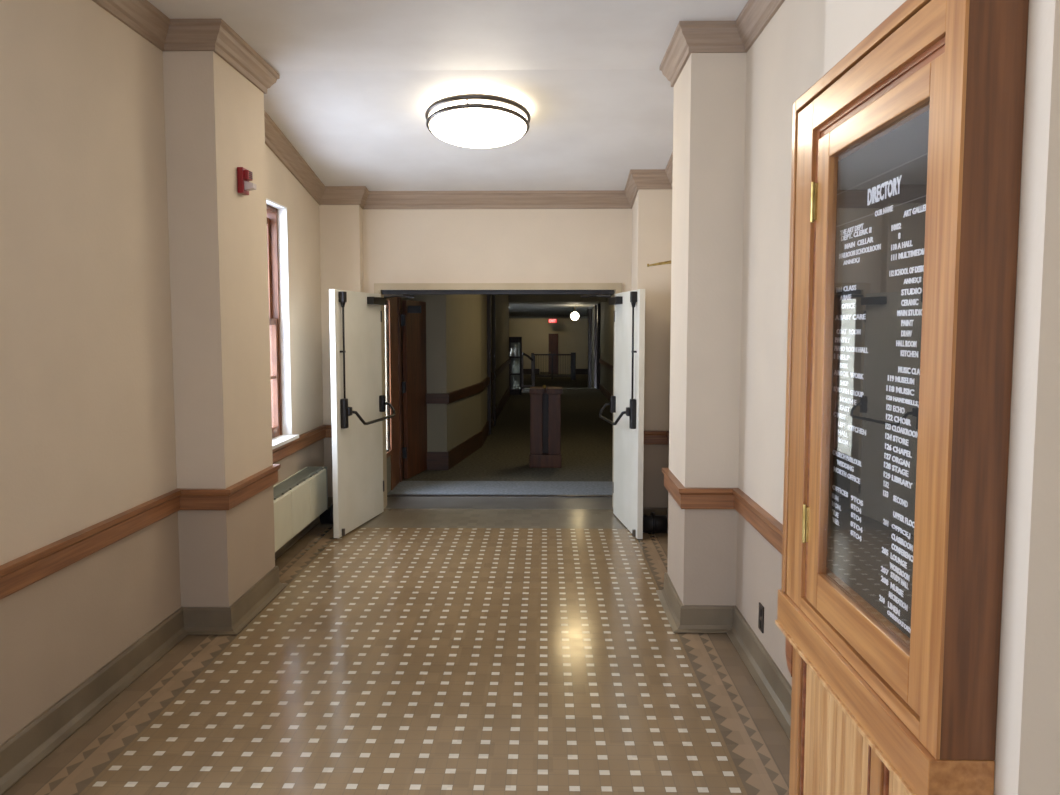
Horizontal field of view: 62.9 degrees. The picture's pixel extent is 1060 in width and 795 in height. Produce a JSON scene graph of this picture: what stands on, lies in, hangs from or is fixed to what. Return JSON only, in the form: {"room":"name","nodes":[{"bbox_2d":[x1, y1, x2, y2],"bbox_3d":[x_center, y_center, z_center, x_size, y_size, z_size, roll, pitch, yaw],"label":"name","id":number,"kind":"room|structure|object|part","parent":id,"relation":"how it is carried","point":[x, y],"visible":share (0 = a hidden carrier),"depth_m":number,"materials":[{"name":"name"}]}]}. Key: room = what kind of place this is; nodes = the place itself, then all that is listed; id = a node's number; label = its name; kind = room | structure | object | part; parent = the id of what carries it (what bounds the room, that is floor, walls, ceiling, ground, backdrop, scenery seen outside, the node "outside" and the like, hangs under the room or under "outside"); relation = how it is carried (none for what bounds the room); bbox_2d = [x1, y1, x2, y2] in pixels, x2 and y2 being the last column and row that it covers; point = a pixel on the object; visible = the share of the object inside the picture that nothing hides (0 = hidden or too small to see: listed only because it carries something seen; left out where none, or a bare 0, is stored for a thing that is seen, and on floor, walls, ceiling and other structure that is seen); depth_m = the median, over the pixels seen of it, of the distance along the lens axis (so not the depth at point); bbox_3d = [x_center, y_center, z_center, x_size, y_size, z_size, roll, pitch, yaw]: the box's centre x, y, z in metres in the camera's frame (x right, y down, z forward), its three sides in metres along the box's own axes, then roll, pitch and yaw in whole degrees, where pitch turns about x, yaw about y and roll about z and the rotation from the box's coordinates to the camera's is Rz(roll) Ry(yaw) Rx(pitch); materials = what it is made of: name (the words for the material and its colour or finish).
{"room":"school corridor","nodes":[
{"label":"school corridor","id":0,"kind":"room"},
{"bbox_2d":[0,0,363,744],"bbox_3d":[-1.942,-0.164,2.631,0.620,3.303,11.200,0,5,1],"label":"wall","id":1,"kind":"structure","parent":0,"point":[135,371],"depth_m":4.22,"materials":[{"name":"beige paint"}]},
{"bbox_2d":[0,425,331,599],"bbox_3d":[-1.797,0.745,2.534,0.404,0.117,10.864,0,5,1],"label":"trim","id":2,"kind":"structure","parent":1,"relation":"attached to","point":[17,574],"depth_m":4.24,"materials":[{"name":"brown wood"}]},
{"bbox_2d":[0,497,332,794],"bbox_3d":[-1.786,1.423,2.588,0.426,0.138,10.864,0,5,1],"label":"baseboard","id":3,"kind":"structure","parent":1,"relation":"attached to","point":[19,754],"depth_m":4.12,"materials":[{"name":"wood"}]},
{"bbox_2d":[92,0,368,208],"bbox_3d":[-1.777,-1.541,2.419,0.442,0.532,11.004,0,5,1],"label":"trim","id":4,"kind":"structure","parent":1,"relation":"attached to","point":[167,34],"depth_m":4.75,"materials":[{"name":"beige wood"}]},
{"bbox_2d":[237,167,256,194],"bbox_3d":[-1.633,-1.250,5.006,0.084,0.145,0.100,0,5,1],"label":"fire alarm","id":5,"kind":"object","parent":1,"relation":"attached to","point":[244,176],"visible":1,"depth_m":4.97,"materials":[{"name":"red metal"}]},
{"bbox_2d":[266,198,298,449],"bbox_3d":[-2.026,-0.536,6.296,0.315,1.827,1.220,0,5,1],"label":"window","id":6,"kind":"structure","parent":1,"relation":"in","point":[277,229],"depth_m":6.83,"materials":[{"name":"white paint"}]},
{"bbox_3d":[-2.066,-0.944,6.279,0.035,0.830,1.066,0,5,1],"label":"sash","id":7,"kind":"part","parent":6,"relation":"part of","materials":[{"name":"brown wood"}]},
{"bbox_3d":[-2.039,-0.544,6.310,0.090,1.788,1.126,0,5,1],"label":"frame","id":8,"kind":"part","parent":6,"relation":"part of","materials":[{"name":"brown wood"}]},
{"bbox_3d":[-2.024,-0.117,6.345,0.040,0.928,1.066,0,5,1],"label":"sash","id":9,"kind":"part","parent":6,"relation":"part of","materials":[{"name":"brown wood"}]},
{"bbox_3d":[-2.026,0.360,6.368,0.315,0.028,1.220,0,5,1],"label":"sill","id":10,"kind":"part","parent":6,"relation":"part of","materials":[{"name":"white paint"}]},
{"bbox_2d":[273,467,327,551],"bbox_3d":[-1.829,0.832,6.618,0.178,0.375,1.550,0,5,1],"label":"radiator","id":11,"kind":"object","parent":1,"relation":"attached to","point":[300,498],"visible":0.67,"depth_m":6.59,"materials":[{"name":"metal"}]},
{"bbox_3d":[-1.756,0.881,6.101,0.008,0.340,0.498,0,5,1],"label":"panel","id":12,"kind":"part","parent":11,"relation":"part of","materials":[{"name":"paint"}]},
{"bbox_2d":[273,467,323,499],"bbox_3d":[-1.825,0.657,6.594,0.130,0.023,1.490,0,5,1],"label":"grille","id":13,"kind":"object","parent":11,"relation":"attached to","point":[280,488],"depth_m":6.67,"materials":[{"name":"grey metal"}]},
{"bbox_3d":[-1.746,0.840,6.607,0.008,0.340,0.498,0,5,1],"label":"panel","id":14,"kind":"part","parent":11,"relation":"part of","materials":[{"name":"paint"}]},
{"bbox_3d":[-1.737,0.799,7.114,0.008,0.340,0.498,0,5,1],"label":"panel","id":15,"kind":"part","parent":11,"relation":"part of","materials":[{"name":"paint"}]},
{"bbox_2d":[329,289,413,537],"bbox_3d":[-1.313,0.100,7.379,0.351,1.988,1.072,1,5,11],"label":"door","id":16,"kind":"structure","parent":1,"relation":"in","point":[358,403],"depth_m":7.28,"materials":[{"name":"beige paint"}]},
{"bbox_3d":[-1.499,-0.375,6.931,0.036,0.830,0.036,1,5,11],"label":"latch rod","id":17,"kind":"part","parent":16,"relation":"part of","materials":[{"name":"black metal"}]},
{"bbox_3d":[-1.178,-0.910,7.783,0.268,0.033,0.057,-1,5,-7],"label":"closer arm","id":18,"kind":"part","parent":16,"relation":"part of","materials":[{"name":"black metal"}]},
{"bbox_2d":[384,305,387,449],"bbox_3d":[0.901,-1.400,24.454,10.100,3.150,31.000,0,5,1],"label":"wall","id":19,"kind":"structure","parent":0,"point":[384,305],"depth_m":9.95,"materials":[{"name":"white paint"}]},
{"bbox_2d":[427,386,509,469],"bbox_3d":[-0.688,0.290,16.135,0.588,0.218,11.702,0,5,4],"label":"baseboard","id":20,"kind":"structure","parent":19,"relation":"attached to","point":[435,460],"depth_m":11.05,"materials":[{"name":"brown wood"}]},
{"bbox_2d":[426,358,510,403],"bbox_3d":[-0.679,-0.456,16.064,0.608,0.120,11.723,0,5,4],"label":"trim","id":21,"kind":"structure","parent":19,"relation":"attached to","point":[431,398],"depth_m":10.96,"materials":[{"name":"brown wood"}]},
{"bbox_2d":[523,388,596,388],"bbox_3d":[0.945,-0.229,24.227,10.000,0.072,0.160,0,5,1],"label":"trim","id":22,"kind":"structure","parent":19,"relation":"attached to","point":[523,388],"depth_m":24.14,"materials":[{"name":"brown wood"}]},
{"bbox_2d":[2,389,789,794],"bbox_3d":[0.695,0.889,10.695,10.000,0.104,27.200,0,5,1],"label":"floor","id":23,"kind":"structure","parent":0,"point":[407,651],"depth_m":4.24,"materials":[{"name":"tile"}]},
{"bbox_2d":[320,504,332,523],"bbox_3d":[-1.703,1.016,7.539,0.220,0.184,0.184,0,5,1],"label":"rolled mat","id":24,"kind":"object","parent":23,"relation":"on","point":[326,516],"visible":0.34,"depth_m":7.47,"materials":[{"name":"black rubber"}]},
{"bbox_2d":[387,494,611,496],"bbox_3d":[0.099,0.993,8.738,3.120,0.012,0.060,0,5,1],"label":"threshold","id":25,"kind":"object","parent":23,"relation":"on","point":[388,495],"depth_m":8.73,"materials":[{"name":"silver metal"}]},
{"bbox_2d":[509,337,521,394],"bbox_3d":[-0.392,-0.821,22.197,0.360,1.460,0.460,0,5,1],"label":"display case","id":26,"kind":"object","parent":23,"relation":"on","point":[515,366],"visible":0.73,"depth_m":22.37,"materials":[{"name":"black wood"}]},
{"bbox_2d":[514,345,517,355],"bbox_3d":[-0.351,-1.202,22.186,0.110,0.300,0.110,0,5,1],"label":"vase","id":27,"kind":"object","parent":26,"relation":"on","point":[516,348],"visible":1,"depth_m":22.16,"materials":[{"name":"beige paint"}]},
{"bbox_2d":[522,352,534,391],"bbox_3d":[-0.042,-0.706,23.334,0.287,1.048,0.692,1,5,7],"label":"stair handrail","id":28,"kind":"object","parent":23,"relation":"on","point":[532,359],"visible":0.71,"depth_m":23.55,"materials":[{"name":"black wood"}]},
{"bbox_3d":[-0.196,-0.658,23.029,0.040,1.000,0.040,0,5,1],"label":"post","id":29,"kind":"part","parent":28,"relation":"part of","materials":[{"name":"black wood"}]},
{"bbox_3d":[0.095,-0.671,23.625,0.080,0.930,0.080,0,5,1],"label":"newel post","id":30,"kind":"part","parent":28,"relation":"part of","materials":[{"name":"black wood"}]},
{"bbox_2d":[529,385,561,467],"bbox_3d":[0.195,0.341,10.670,0.400,1.000,0.380,0,5,1],"label":"wooden pedestal","id":31,"kind":"object","parent":23,"relation":"on","point":[545,403],"visible":1,"depth_m":10.51,"materials":[{"name":"brown wood"}]},
{"bbox_3d":[0.080,0.313,10.650,0.150,0.740,0.300,0,5,1],"label":"post","id":32,"kind":"part","parent":31,"relation":"part of","materials":[{"name":"brown wood"}]},
{"bbox_3d":[0.190,0.314,10.633,0.070,0.740,0.030,0,5,1],"label":"panel","id":33,"kind":"part","parent":31,"relation":"part of","materials":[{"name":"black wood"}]},
{"bbox_3d":[0.300,0.313,10.646,0.150,0.740,0.300,0,5,1],"label":"post","id":34,"kind":"part","parent":31,"relation":"part of","materials":[{"name":"brown wood"}]},
{"bbox_2d":[643,512,666,533],"bbox_3d":[1.031,1.044,7.190,0.200,0.184,0.184,0,5,1],"label":"rolled mat","id":35,"kind":"object","parent":23,"relation":"on","point":[652,523],"visible":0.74,"depth_m":7.12,"materials":[{"name":"black rubber"}]},
{"bbox_2d":[775,0,1028,794],"bbox_3d":[0.741,0.395,1.939,0.117,2.300,0.968,0,5,1],"label":"display case","id":36,"kind":"object","parent":23,"relation":"on","point":[906,166],"visible":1,"depth_m":1.69,"materials":[{"name":"brown wood"}]},
{"bbox_3d":[0.732,1.082,2.328,0.014,0.868,0.012,0,5,1],"label":"panel moulding","id":37,"kind":"part","parent":36,"relation":"part of","materials":[{"name":"brown wood"}]},
{"bbox_3d":[0.731,1.112,1.961,0.010,0.868,0.746,0,5,1],"label":"plank panel","id":38,"kind":"part","parent":36,"relation":"part of","materials":[{"name":"brown wood"}]},
{"bbox_3d":[0.709,0.565,1.900,0.020,0.033,0.722,0,5,1],"label":"frame rail","id":39,"kind":"part","parent":36,"relation":"part of","materials":[{"name":"brown wood"}]},
{"bbox_3d":[0.714,0.500,1.866,0.022,0.090,0.541,0,5,1],"label":"rail","id":40,"kind":"part","parent":36,"relation":"part of","materials":[{"name":"brown wood"}]},
{"bbox_3d":[0.724,1.120,1.860,0.014,0.868,0.012,0,5,1],"label":"panel moulding","id":41,"kind":"part","parent":36,"relation":"part of","materials":[{"name":"brown wood"}]},
{"bbox_3d":[0.715,-0.045,1.850,0.012,1.192,0.723,0,5,1],"label":"moulding","id":42,"kind":"part","parent":36,"relation":"part of","materials":[{"name":"brown wood"}]},
{"bbox_3d":[0.714,-0.578,1.779,0.022,0.059,0.541,0,5,1],"label":"rail","id":43,"kind":"part","parent":36,"relation":"part of","materials":[{"name":"brown wood"}]},
{"bbox_3d":[0.709,-0.675,1.800,0.020,0.072,0.722,0,5,1],"label":"frame rail","id":44,"kind":"part","parent":36,"relation":"part of","materials":[{"name":"brown wood"}]},
{"bbox_3d":[0.719,-0.045,1.850,0.012,1.192,0.723,0,5,1],"label":"moulding","id":45,"kind":"part","parent":36,"relation":"part of","materials":[{"name":"brown wood"}]},
{"bbox_3d":[0.744,0.622,1.957,0.111,0.088,0.968,0,5,1],"label":"sill","id":46,"kind":"part","parent":36,"relation":"part of","materials":[{"name":"brown wood"}]},
{"bbox_3d":[0.722,1.127,1.776,0.014,0.868,0.012,0,5,1],"label":"panel moulding","id":47,"kind":"part","parent":36,"relation":"part of","materials":[{"name":"brown wood"}]},
{"bbox_2d":[147,0,747,190],"bbox_3d":[-0.439,-1.691,2.380,3.510,0.619,11.400,0,5,1],"label":"ceiling","id":48,"kind":"structure","parent":0,"point":[355,88],"depth_m":5.55,"materials":[{"name":"paint"}]},
{"bbox_2d":[425,93,530,147],"bbox_3d":[-0.359,-1.903,5.994,0.728,0.261,0.721,2,5,20],"label":"ceiling lamp","id":49,"kind":"object","parent":48,"relation":"attached to","point":[473,120],"visible":1,"depth_m":5.79,"materials":[{"name":"white glass"}]},
{"bbox_2d":[386,294,508,493],"bbox_3d":[-0.982,-0.864,15.028,1.035,2.700,13.757,0,5,5],"label":"wall","id":50,"kind":"structure","parent":0,"point":[435,304],"depth_m":10.32,"materials":[{"name":"paint"}]},
{"bbox_2d":[386,297,399,489],"bbox_3d":[-1.465,-0.030,8.870,0.055,2.030,1.230,0,5,1],"label":"door","id":51,"kind":"structure","parent":50,"relation":"in","point":[392,320],"depth_m":9.13,"materials":[{"name":"brown wood"}]},
{"bbox_2d":[397,297,426,481],"bbox_3d":[-1.321,-0.112,9.888,0.234,2.030,0.878,0,5,1],"label":"door","id":52,"kind":"structure","parent":50,"relation":"in","point":[412,320],"depth_m":9.78,"materials":[{"name":"brown wood"}]},
{"bbox_3d":[-1.430,-0.083,9.522,0.028,2.030,0.140,0,5,1],"label":"hinge post","id":53,"kind":"part","parent":52,"relation":"part of","materials":[{"name":"brown wood"}]},
{"bbox_2d":[487,294,495,433],"bbox_3d":[-0.663,-0.801,14.377,0.105,2.680,1.360,0,5,1],"label":"trim","id":54,"kind":"structure","parent":50,"relation":"attached to","point":[489,413],"depth_m":13.80,"materials":[{"name":"black wood"}]},
{"bbox_2d":[446,294,480,451],"bbox_3d":[-1.029,-0.563,11.304,0.367,2.700,2.075,1,5,8],"label":"wall","id":55,"kind":"structure","parent":0,"point":[463,356],"depth_m":11.16,"materials":[{"name":"paint"}]},
{"bbox_2d":[362,209,631,292],"bbox_3d":[-0.301,-0.410,8.080,2.460,2.916,0.160,0,5,1],"label":"wall","id":56,"kind":"structure","parent":0,"point":[400,245],"depth_m":7.92,"materials":[{"name":"beige paint"}]},
{"bbox_2d":[364,190,630,208],"bbox_3d":[-0.303,-1.792,7.851,2.468,0.157,0.082,0,5,1],"label":"trim","id":57,"kind":"structure","parent":56,"relation":"attached to","point":[590,199],"depth_m":7.85,"materials":[{"name":"beige wood"}]},
{"bbox_2d":[374,283,621,507],"bbox_3d":[-0.294,-0.005,8.105,2.275,2.105,0.185,0,5,1],"label":"trim","id":58,"kind":"structure","parent":56,"relation":"attached to","point":[378,287],"depth_m":7.94,"materials":[{"name":"beige paint"}]},
{"bbox_2d":[382,290,613,294],"bbox_3d":[-0.294,-0.972,7.995,2.135,0.039,0.060,0,5,1],"label":"trim","id":59,"kind":"structure","parent":56,"relation":"attached to","point":[384,292],"depth_m":7.97,"materials":[{"name":"black metal"}]},
{"bbox_2d":[540,334,548,371],"bbox_3d":[0.958,-2.467,41.074,3.000,2.700,1.900,0,5,1],"label":"wall","id":60,"kind":"structure","parent":0,"point":[544,338],"depth_m":41.95,"materials":[{"name":"beige paint"}]},
{"bbox_2d":[509,318,587,373],"bbox_3d":[1.238,-2.607,40.004,10.000,3.050,0.200,0,5,1],"label":"wall","id":61,"kind":"structure","parent":0,"point":[572,334],"depth_m":39.90,"materials":[{"name":"paint"}]},
{"bbox_2d":[549,334,557,373],"bbox_3d":[1.075,-2.015,39.884,0.440,1.850,0.100,0,5,1],"label":"door","id":62,"kind":"structure","parent":61,"relation":"in","point":[553,338],"depth_m":39.88,"materials":[{"name":"brown wood"}]},
{"bbox_2d":[523,369,587,373],"bbox_3d":[1.436,-1.201,39.994,3.800,0.250,0.040,0,5,1],"label":"baseboard","id":63,"kind":"structure","parent":61,"relation":"attached to","point":[525,371],"depth_m":39.96,"materials":[{"name":"black wood"}]},
{"bbox_2d":[509,302,600,317],"bbox_3d":[1.073,-3.242,30.925,10.000,0.720,18.200,0,5,1],"label":"ceiling","id":64,"kind":"structure","parent":0,"point":[516,309],"depth_m":28.88,"materials":[{"name":"paint"}]},
{"bbox_2d":[548,318,556,322],"bbox_3d":[1.026,-3.509,39.256,0.400,0.270,0.074,0,5,1],"label":"exit sign","id":65,"kind":"object","parent":64,"relation":"hanging from","point":[552,320],"visible":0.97,"depth_m":39.23,"materials":[{"name":"red plastic"}]},
{"bbox_2d":[571,306,578,319],"bbox_3d":[1.339,-2.519,25.861,0.250,0.425,0.250,0,5,1],"label":"globe lamp","id":66,"kind":"object","parent":64,"relation":"hanging from","point":[574,316],"visible":1,"depth_m":25.78,"materials":[{"name":"white glass"}]},
{"bbox_3d":[1.339,-2.432,25.868,0.250,0.250,0.250,0,5,1],"label":"globe","id":67,"kind":"part","parent":66,"relation":"part of"},
{"bbox_2d":[523,372,587,387],"bbox_3d":[1.128,-0.553,34.151,10.000,0.100,19.800,0,5,1],"label":"floor","id":68,"kind":"structure","parent":0,"point":[581,381],"depth_m":34.59,"materials":[{"name":"carpet"}]},
{"bbox_2d":[531,352,575,379],"bbox_3d":[0.969,-1.299,35.800,1.840,1.120,0.160,0,5,1],"label":"stair railing","id":69,"kind":"object","parent":68,"relation":"on","point":[573,354],"visible":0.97,"depth_m":35.77,"materials":[{"name":"black metal"}]},
{"bbox_3d":[0.109,-1.290,35.817,0.120,1.100,0.120,0,5,1],"label":"post","id":70,"kind":"part","parent":69,"relation":"part of","materials":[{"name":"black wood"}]},
{"bbox_3d":[0.919,-1.239,35.806,0.060,1.000,0.060,0,5,1],"label":"post","id":71,"kind":"part","parent":69,"relation":"part of","materials":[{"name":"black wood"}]},
{"bbox_3d":[0.969,-1.767,35.762,1.720,0.060,0.060,0,5,1],"label":"handrail","id":72,"kind":"part","parent":69,"relation":"part of","materials":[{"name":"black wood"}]},
{"bbox_3d":[0.969,-0.885,35.833,1.720,0.050,0.040,0,5,1],"label":"rail","id":73,"kind":"part","parent":69,"relation":"part of","materials":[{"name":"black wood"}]},
{"bbox_3d":[1.789,-1.297,35.785,0.200,1.120,0.160,0,5,1],"label":"post","id":74,"kind":"part","parent":69,"relation":"part of","materials":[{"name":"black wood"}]},
{"bbox_2d":[509,294,606,301],"bbox_3d":[0.778,-2.131,14.945,10.000,0.560,13.840,0,5,1],"label":"ceiling","id":75,"kind":"structure","parent":0,"point":[512,297],"depth_m":21.46,"materials":[{"name":"paint"}]},
{"bbox_2d":[591,294,613,395],"bbox_3d":[1.822,-0.899,18.256,0.430,3.150,20.600,0,5,1],"label":"wall","id":76,"kind":"structure","parent":0,"point":[606,311],"depth_m":21.81,"materials":[{"name":"paint"}]},
{"bbox_2d":[588,303,600,388],"bbox_3d":[2.047,-1.388,26.416,0.320,2.810,4.950,0,5,1],"label":"trim","id":77,"kind":"structure","parent":76,"relation":"attached to","point":[597,307],"depth_m":25.36,"materials":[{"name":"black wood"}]},
{"bbox_2d":[599,383,611,400],"bbox_3d":[1.787,0.323,16.098,0.023,0.158,15.900,0,5,1],"label":"baseboard","id":78,"kind":"structure","parent":76,"relation":"attached to","point":[605,392],"depth_m":21.58,"materials":[{"name":"brown wood"}]},
{"bbox_2d":[599,359,612,370],"bbox_3d":[1.782,-0.384,16.041,0.033,0.100,15.900,0,5,1],"label":"trim","id":79,"kind":"structure","parent":76,"relation":"attached to","point":[601,361],"depth_m":21.03,"materials":[{"name":"brown wood"}]},
{"bbox_2d":[631,0,1059,794],"bbox_3d":[1.065,-0.160,2.576,0.505,3.303,11.200,0,5,1],"label":"wall","id":80,"kind":"structure","parent":0,"point":[716,316],"depth_m":4.26,"materials":[{"name":"beige paint"}]},
{"bbox_2d":[581,289,644,538],"bbox_3d":[0.681,0.103,7.340,0.351,1.988,1.022,0,5,-6],"label":"door","id":81,"kind":"structure","parent":80,"relation":"in","point":[627,402],"depth_m":7.18,"materials":[{"name":"beige paint"}]},
{"bbox_3d":[0.589,-0.906,7.728,0.268,0.033,0.057,1,5,12],"label":"closer arm","id":82,"kind":"part","parent":81,"relation":"part of","materials":[{"name":"black metal"}]},
{"bbox_3d":[0.829,-0.372,6.902,0.036,0.830,0.036,0,5,-6],"label":"latch rod","id":83,"kind":"part","parent":81,"relation":"part of","materials":[{"name":"black metal"}]},
{"bbox_2d":[647,260,670,266],"bbox_3d":[1.038,-1.021,6.541,0.307,0.068,0.140,0,5,1],"label":"wall bracket","id":84,"kind":"object","parent":80,"relation":"attached to","point":[665,262],"visible":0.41,"depth_m":6.52,"materials":[{"name":"gold metal"}]},
{"bbox_3d":[1.038,-1.002,6.503,0.303,0.031,0.031,1,5,9],"label":"rod","id":85,"kind":"part","parent":84,"relation":"part of","materials":[{"name":"gold metal"}]},
{"bbox_2d":[624,0,784,208],"bbox_3d":[0.926,-1.537,2.369,0.387,0.532,11.004,0,5,1],"label":"trim","id":86,"kind":"structure","parent":80,"relation":"attached to","point":[738,36],"depth_m":4.60,"materials":[{"name":"beige wood"}]},
{"bbox_2d":[644,431,782,553],"bbox_3d":[0.996,0.545,5.001,0.339,0.117,4.991,0,5,1],"label":"trim","id":87,"kind":"structure","parent":80,"relation":"attached to","point":[771,529],"depth_m":4.79,"materials":[{"name":"brown wood"}]},
{"bbox_2d":[643,507,791,738],"bbox_3d":[0.929,1.444,2.334,0.371,0.138,10.454,0,5,1],"label":"baseboard","id":88,"kind":"structure","parent":80,"relation":"attached to","point":[777,691],"depth_m":4.73,"materials":[{"name":"wood"}]},
{"bbox_2d":[758,602,763,632],"bbox_3d":[1.141,1.089,4.281,0.010,0.130,0.080,0,5,1],"label":"wall socket","id":89,"kind":"object","parent":80,"relation":"attached to","point":[761,608],"visible":1,"depth_m":4.26,"materials":[{"name":"black metal"}]}
]}

